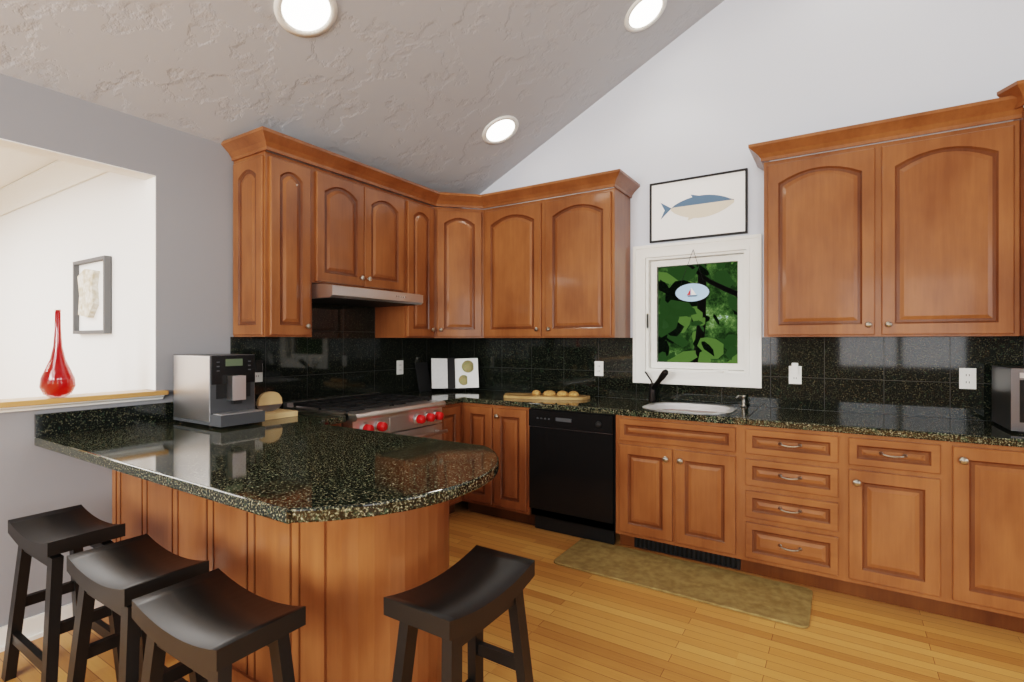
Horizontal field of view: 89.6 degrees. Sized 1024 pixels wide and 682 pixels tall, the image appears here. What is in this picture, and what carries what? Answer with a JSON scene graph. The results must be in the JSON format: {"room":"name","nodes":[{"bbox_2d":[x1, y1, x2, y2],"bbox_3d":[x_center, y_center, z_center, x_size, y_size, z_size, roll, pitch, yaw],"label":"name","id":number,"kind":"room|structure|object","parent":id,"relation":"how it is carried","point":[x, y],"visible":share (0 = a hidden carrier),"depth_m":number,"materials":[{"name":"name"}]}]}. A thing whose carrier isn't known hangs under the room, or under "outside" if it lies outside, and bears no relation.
{"room":"kitchen","nodes":[
{"label":"kitchen","id":0,"kind":"room"},
{"bbox_2d":[0,147,56,188],"bbox_3d":[-5.301,-1.205,1.967,4.600,0.080,5.000,0,0,32],"label":"ceiling","id":1,"kind":"structure","parent":0,"point":[15,165],"depth_m":3.41,"materials":[{"name":"white paint"}]},
{"bbox_2d":[0,73,434,626],"bbox_3d":[-2.597,0.055,1.826,0.122,2.600,7.660,0,0,32],"label":"wall","id":2,"kind":"structure","parent":0,"point":[193,174],"depth_m":2.91,"materials":[{"name":"grey paint"}]},
{"bbox_2d":[0,599,103,651],"bbox_3d":[-3.300,1.305,0.576,0.026,0.100,4.795,0,0,32],"label":"baseboard","id":3,"kind":"structure","parent":2,"relation":"attached to","point":[33,628],"depth_m":2.35,"materials":[{"name":"white"}]},
{"bbox_2d":[0,160,106,216],"bbox_3d":[-3.937,-1.089,4.010,4.475,0.148,0.083,0,0,32],"label":"crown molding","id":4,"kind":"structure","parent":2,"relation":"attached to","point":[55,177],"depth_m":3.54,"materials":[{"name":"white paint"}]},
{"bbox_2d":[0,389,168,412],"bbox_3d":[-3.286,0.291,0.715,0.175,0.048,5.045,0,0,32],"label":"sill","id":5,"kind":"structure","parent":2,"relation":"on","point":[35,403],"depth_m":2.48,"materials":[{"name":"brown wood"}]},
{"bbox_2d":[39,309,75,396],"bbox_3d":[-2.161,0.058,2.455,0.132,0.415,0.132,0,0,32],"label":"vase","id":6,"kind":"object","parent":5,"relation":"on","point":[57,378],"visible":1,"depth_m":2.43,"materials":[{"name":"red glass"}]},
{"bbox_2d":[73,255,110,333],"bbox_3d":[-2.598,-0.275,3.184,0.480,0.460,0.040,0,0,32],"label":"framed picture","id":7,"kind":"object","parent":2,"relation":"attached to","point":[91,295],"visible":1,"depth_m":3.15,"materials":[{"name":"grey"}]},
{"bbox_2d":[226,128,317,339],"bbox_3d":[-1.465,-0.605,3.166,0.346,1.160,0.324,0,0,32],"label":"upper cabinet","id":8,"kind":"object","parent":2,"relation":"attached to","point":[275,197],"depth_m":3.05,"materials":[{"name":"brown wood"}]},
{"bbox_2d":[318,148,409,295],"bbox_3d":[-1.161,-0.775,3.645,0.346,0.820,0.810,0,0,32],"label":"upper cabinet","id":9,"kind":"object","parent":2,"relation":"attached to","point":[364,229],"depth_m":3.51,"materials":[{"name":"brown wood"}]},
{"bbox_2d":[370,184,437,339],"bbox_3d":[-0.853,-0.605,4.131,0.346,1.160,0.340,0,0,32],"label":"upper cabinet","id":10,"kind":"object","parent":2,"relation":"attached to","point":[414,316],"depth_m":4.03,"materials":[{"name":"brown wood"}]},
{"bbox_2d":[280,283,423,307],"bbox_3d":[-1.087,-0.312,3.598,0.523,0.098,0.806,0,0,32],"label":"range hood","id":11,"kind":"object","parent":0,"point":[327,295],"depth_m":3.46,"materials":[{"name":"silver metal"}]},
{"bbox_2d":[0,0,723,207],"bbox_3d":[0.283,-2.892,-0.002,7.300,3.727,7.660,0,0,32],"label":"ceiling","id":12,"kind":"structure","parent":0,"point":[425,93],"depth_m":2.99,"materials":[{"name":"grey paint"}]},
{"bbox_2d":[274,0,337,36],"bbox_3d":[-1.004,-1.617,2.520,0.272,0.138,0.300,0,0,32],"label":"ceiling light","id":13,"kind":"object","parent":12,"relation":"attached to","point":[307,18],"visible":1,"depth_m":2.55,"materials":[{"name":"white"}]},
{"bbox_2d":[482,116,518,144],"bbox_3d":[-0.088,-1.617,3.964,0.272,0.138,0.300,0,0,32],"label":"ceiling light","id":14,"kind":"object","parent":12,"relation":"attached to","point":[502,129],"visible":1,"depth_m":3.96,"materials":[{"name":"white"}]},
{"bbox_2d":[624,0,666,32],"bbox_3d":[0.879,-2.166,3.398,0.272,0.138,0.300,0,0,32],"label":"ceiling light","id":15,"kind":"object","parent":12,"relation":"attached to","point":[641,15],"visible":1,"depth_m":3.41,"materials":[{"name":"white"}]},
{"bbox_2d":[0,501,1023,681],"bbox_3d":[-1.532,1.385,1.150,11.600,0.060,7.660,0,0,32],"label":"floor","id":16,"kind":"structure","parent":0,"point":[582,626],"depth_m":2.35,"materials":[{"name":"brown wood"}]},
{"bbox_2d":[1,505,124,681],"bbox_3d":[-1.779,1.038,2.059,0.476,0.633,0.270,0,0,32],"label":"stool","id":17,"kind":"object","parent":16,"relation":"on","point":[48,538],"visible":0.9,"depth_m":2.02,"materials":[{"name":"black wood"}]},
{"bbox_2d":[67,534,208,681],"bbox_3d":[-1.245,1.038,1.714,0.476,0.633,0.270,0,0,32],"label":"stool","id":18,"kind":"object","parent":16,"relation":"on","point":[117,577],"visible":0.83,"depth_m":1.69,"materials":[{"name":"black wood"}]},
{"bbox_2d":[178,492,213,570],"bbox_3d":[-1.141,0.916,2.415,0.286,0.873,0.622,0,0,32],"label":"base cabinet","id":19,"kind":"object","parent":16,"relation":"on","point":[195,517],"depth_m":2.17,"materials":[{"name":"brown wood"}]},
{"bbox_2d":[132,568,305,681],"bbox_3d":[-0.810,1.038,1.420,0.476,0.633,0.270,0,0,32],"label":"stool","id":20,"kind":"object","parent":16,"relation":"on","point":[213,625],"visible":1,"depth_m":1.39,"materials":[{"name":"black wood"}]},
{"bbox_2d":[214,504,257,681],"bbox_3d":[-0.894,0.916,2.258,0.299,0.873,0.622,0,0,32],"label":"base cabinet","id":21,"kind":"object","parent":16,"relation":"on","point":[235,533],"depth_m":1.99,"materials":[{"name":"brown wood"}]},
{"bbox_2d":[258,520,301,681],"bbox_3d":[-0.648,0.916,2.102,0.285,0.873,0.622,0,0,32],"label":"base cabinet","id":22,"kind":"object","parent":16,"relation":"on","point":[279,548],"depth_m":1.85,"materials":[{"name":"brown wood"}]},
{"bbox_2d":[298,396,445,427],"bbox_3d":[-0.999,0.904,3.544,0.676,0.898,0.804,0,0,32],"label":"range","id":23,"kind":"object","parent":16,"relation":"on","point":[380,407],"depth_m":3.40,"materials":[{"name":"silver metal"}]},
{"bbox_2d":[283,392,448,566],"bbox_3d":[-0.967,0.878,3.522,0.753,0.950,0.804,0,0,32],"label":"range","id":24,"kind":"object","parent":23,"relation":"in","point":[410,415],"depth_m":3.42,"materials":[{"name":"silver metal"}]},
{"bbox_2d":[390,392,461,403],"bbox_3d":[-0.736,0.460,4.049,0.631,0.040,0.321,0,0,32],"label":"countertop","id":25,"kind":"structure","parent":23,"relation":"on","point":[397,395],"depth_m":3.88,"materials":[{"name":"black stone"}]},
{"bbox_2d":[302,488,485,681],"bbox_3d":[-0.415,0.916,1.951,0.270,0.873,0.627,0,0,32],"label":"base cabinet","id":26,"kind":"object","parent":16,"relation":"on","point":[347,635],"depth_m":1.75,"materials":[{"name":"brown wood"}]},
{"bbox_2d":[34,408,573,547],"bbox_3d":[-0.957,0.460,2.306,2.126,0.040,1.228,0,0,32],"label":"countertop","id":27,"kind":"structure","parent":26,"relation":"on","point":[346,480],"depth_m":1.92,"materials":[{"name":"black stone"}]},
{"bbox_2d":[173,354,264,426],"bbox_3d":[-1.574,0.256,2.769,0.475,0.366,0.240,0,0,32],"label":"coffee machine","id":28,"kind":"object","parent":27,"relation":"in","point":[213,390],"visible":1,"depth_m":2.67,"materials":[{"name":"silver metal"}]},
{"bbox_2d":[256,391,297,419],"bbox_3d":[-1.403,0.366,2.987,0.210,0.146,0.220,0,0,32],"label":"bread loaf","id":29,"kind":"object","parent":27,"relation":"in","point":[269,403],"visible":0.85,"depth_m":2.97,"materials":[{"name":"beige food"}]},
{"bbox_2d":[446,400,461,427],"bbox_3d":[-0.731,0.916,4.061,0.626,0.873,0.343,0,0,32],"label":"base cabinet","id":30,"kind":"object","parent":16,"relation":"on","point":[453,412],"depth_m":3.95,"materials":[{"name":"brown wood"}]},
{"bbox_2d":[384,545,534,681],"bbox_3d":[-0.143,1.038,1.575,0.270,0.633,0.476,0,0,32],"label":"stool","id":31,"kind":"object","parent":16,"relation":"on","point":[472,594],"visible":1,"depth_m":1.54,"materials":[{"name":"black wood"}]},
{"bbox_2d":[462,400,493,515],"bbox_3d":[-0.107,0.916,4.212,0.302,0.873,0.637,0,0,32],"label":"base cabinet","id":32,"kind":"object","parent":16,"relation":"on","point":[474,415],"depth_m":3.94,"materials":[{"name":"brown wood"}]},
{"bbox_2d":[494,404,529,522],"bbox_3d":[0.149,0.916,4.049,0.306,0.873,0.637,0,0,32],"label":"base cabinet","id":33,"kind":"object","parent":16,"relation":"on","point":[509,496],"depth_m":3.79,"materials":[{"name":"brown wood"}]},
{"bbox_2d":[526,408,617,544],"bbox_3d":[0.559,0.916,3.789,0.665,0.873,0.637,0,0,32],"label":"dishwasher","id":34,"kind":"object","parent":16,"relation":"on","point":[576,494],"depth_m":3.50,"materials":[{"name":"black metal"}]},
{"bbox_2d":[554,539,812,627],"bbox_3d":[0.935,1.347,2.966,1.360,0.013,0.450,0,0,32],"label":"kitchen mat","id":35,"kind":"object","parent":16,"relation":"on","point":[779,602],"visible":0.94,"depth_m":2.88,"materials":[{"name":"fabric"}]},
{"bbox_2d":[618,404,753,570],"bbox_3d":[1.155,0.916,3.411,0.747,0.873,0.637,0,0,32],"label":"base cabinet","id":36,"kind":"object","parent":16,"relation":"on","point":[680,477],"depth_m":3.13,"materials":[{"name":"brown wood"}]},
{"bbox_2d":[418,388,649,411],"bbox_3d":[0.053,0.460,4.113,1.896,0.040,0.633,0,0,32],"label":"countertop","id":37,"kind":"structure","parent":36,"relation":"on","point":[483,395],"depth_m":3.82,"materials":[{"name":"black stone"}]},
{"bbox_2d":[415,362,431,391],"bbox_3d":[-0.772,0.313,4.487,0.062,0.252,0.150,0,0,32],"label":"slate board","id":38,"kind":"object","parent":37,"relation":"on","point":[423,377],"visible":0.86,"depth_m":4.48,"materials":[{"name":"black stone"}]},
{"bbox_2d":[431,358,478,390],"bbox_3d":[-0.507,0.294,4.557,0.416,0.292,0.152,0,0,-13],"label":"cookbook","id":39,"kind":"object","parent":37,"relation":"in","point":[450,373],"visible":1,"depth_m":4.54,"materials":[{"name":"white paper"}]},
{"bbox_2d":[504,390,589,399],"bbox_3d":[0.255,0.410,3.995,0.686,0.058,0.247,0,0,16],"label":"cutting board","id":40,"kind":"object","parent":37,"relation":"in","point":[553,395],"visible":1,"depth_m":3.92,"materials":[{"name":"brown wood"}]},
{"bbox_2d":[638,404,741,415],"bbox_3d":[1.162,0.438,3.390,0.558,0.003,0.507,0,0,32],"label":"countertop","id":41,"kind":"structure","parent":36,"relation":"on","point":[736,406],"depth_m":3.24,"materials":[{"name":"black stone"}]},
{"bbox_2d":[642,400,733,419],"bbox_3d":[1.162,0.549,3.390,0.482,0.244,0.432,0,0,32],"label":"sink","id":42,"kind":"object","parent":41,"relation":"in","point":[677,407],"depth_m":3.54,"materials":[{"name":"white ceramic"}]},
{"bbox_2d":[746,408,1023,443],"bbox_3d":[2.357,0.460,2.651,2.040,0.040,0.633,0,0,32],"label":"countertop","id":43,"kind":"structure","parent":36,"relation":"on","point":[944,427],"depth_m":2.75,"materials":[{"name":"black stone"}]},
{"bbox_2d":[992,365,1023,432],"bbox_3d":[2.685,0.284,2.477,0.500,0.309,0.380,0,0,32],"label":"toaster oven","id":44,"kind":"object","parent":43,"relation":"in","point":[1008,397],"visible":1,"depth_m":2.50,"materials":[{"name":"silver metal"}]},
{"bbox_2d":[742,420,845,593],"bbox_3d":[1.680,0.916,3.078,0.496,0.873,0.637,0,0,32],"label":"base cabinet","id":45,"kind":"object","parent":16,"relation":"on","point":[794,479],"depth_m":2.81,"materials":[{"name":"brown wood"}]},
{"bbox_2d":[846,432,949,616],"bbox_3d":[2.065,0.916,2.834,0.415,0.873,0.637,0,0,32],"label":"base cabinet","id":46,"kind":"object","parent":16,"relation":"on","point":[898,487],"depth_m":2.57,"materials":[{"name":"brown wood"}]},
{"bbox_2d":[950,440,1023,632],"bbox_3d":[2.460,0.916,2.583,0.522,0.873,0.637,0,0,32],"label":"base cabinet","id":47,"kind":"object","parent":16,"relation":"on","point":[987,479],"depth_m":2.39,"materials":[{"name":"brown wood"}]},
{"bbox_2d":[464,0,1023,420],"bbox_3d":[2.366,-1.685,3.112,7.120,6.080,0.150,0,0,32],"label":"wall","id":48,"kind":"structure","parent":0,"point":[722,86],"depth_m":3.44,"materials":[{"name":"grey paint"}]},
{"bbox_2d":[438,192,481,339],"bbox_3d":[-0.483,-0.605,4.462,0.616,1.160,0.617,0,0,32],"label":"upper cabinet","id":49,"kind":"object","parent":48,"relation":"attached to","point":[459,228],"depth_m":4.22,"materials":[{"name":"brown wood"}]},
{"bbox_2d":[34,288,1023,437],"bbox_3d":[0.602,0.075,2.365,4.697,0.840,2.995,0,0,32],"label":"backsplash","id":50,"kind":"structure","parent":48,"relation":"attached to","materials":[{"name":"stone"}]},
{"bbox_2d":[255,360,262,381],"bbox_3d":[-1.591,0.190,3.236,0.032,0.137,0.072,0,0,32],"label":"electrical outlet","id":51,"kind":"object","parent":50,"relation":"attached to","point":[258,370],"visible":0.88,"depth_m":3.24,"materials":[{"name":"white plastic"}]},
{"bbox_2d":[397,360,402,374],"bbox_3d":[-0.932,0.220,4.299,0.008,0.116,0.072,0,0,32],"label":"electrical outlet","id":52,"kind":"object","parent":50,"relation":"attached to","point":[399,366],"visible":1,"depth_m":4.29,"materials":[{"name":"white plastic"}]},
{"bbox_2d":[595,361,602,375],"bbox_3d":[0.685,0.217,4.066,0.072,0.116,0.008,0,0,32],"label":"electrical outlet","id":53,"kind":"object","parent":50,"relation":"attached to","point":[598,368],"visible":1,"depth_m":4.06,"materials":[{"name":"white plastic"}]},
{"bbox_2d":[789,363,801,383],"bbox_3d":[1.825,0.209,3.328,0.072,0.137,0.032,0,0,32],"label":"electrical outlet","id":54,"kind":"object","parent":50,"relation":"attached to","point":[795,373],"visible":1,"depth_m":3.33,"materials":[{"name":"white plastic"}]},
{"bbox_2d":[959,368,975,388],"bbox_3d":[2.547,0.210,2.885,0.072,0.116,0.008,0,0,32],"label":"electrical outlet","id":55,"kind":"object","parent":50,"relation":"attached to","point":[967,378],"visible":1,"depth_m":2.88,"materials":[{"name":"white plastic"}]},
{"bbox_2d":[482,172,633,339],"bbox_3d":[0.331,-0.605,4.106,1.140,1.160,0.347,0,0,32],"label":"upper cabinet","id":56,"kind":"object","parent":48,"relation":"attached to","point":[558,268],"depth_m":3.90,"materials":[{"name":"brown wood"}]},
{"bbox_2d":[633,234,761,387],"bbox_3d":[1.335,-0.200,3.748,0.884,1.030,0.180,0,0,32],"label":"window","id":57,"kind":"structure","parent":48,"relation":"in","point":[708,334],"depth_m":3.71,"materials":[{"name":"white wood"}]},
{"bbox_2d":[675,250,709,301],"bbox_3d":[1.281,-0.463,3.670,0.243,0.375,0.010,0,0,32],"label":"suncatcher","id":58,"kind":"object","parent":57,"relation":"hanging from","point":[692,292],"visible":1,"depth_m":3.67,"materials":[{"name":"blue"}]},
{"bbox_2d":[650,168,747,242],"bbox_3d":[1.313,-0.950,3.674,0.670,0.440,0.020,0,0,32],"label":"framed picture","id":59,"kind":"object","parent":48,"relation":"attached to","point":[707,205],"visible":1,"depth_m":3.66},
{"bbox_2d":[762,96,1017,339],"bbox_3d":[2.105,-0.605,2.980,1.139,1.160,0.347,0,0,32],"label":"upper cabinet","id":60,"kind":"object","parent":48,"relation":"attached to","point":[892,288],"depth_m":2.79,"materials":[{"name":"brown wood"}]},
{"bbox_2d":[1014,80,1023,339],"bbox_3d":[2.922,-0.625,2.420,0.838,1.200,0.417,0,0,32],"label":"upper cabinet","id":61,"kind":"object","parent":48,"relation":"attached to","point":[1020,93],"depth_m":2.52,"materials":[{"name":"brown wood"}]}
]}

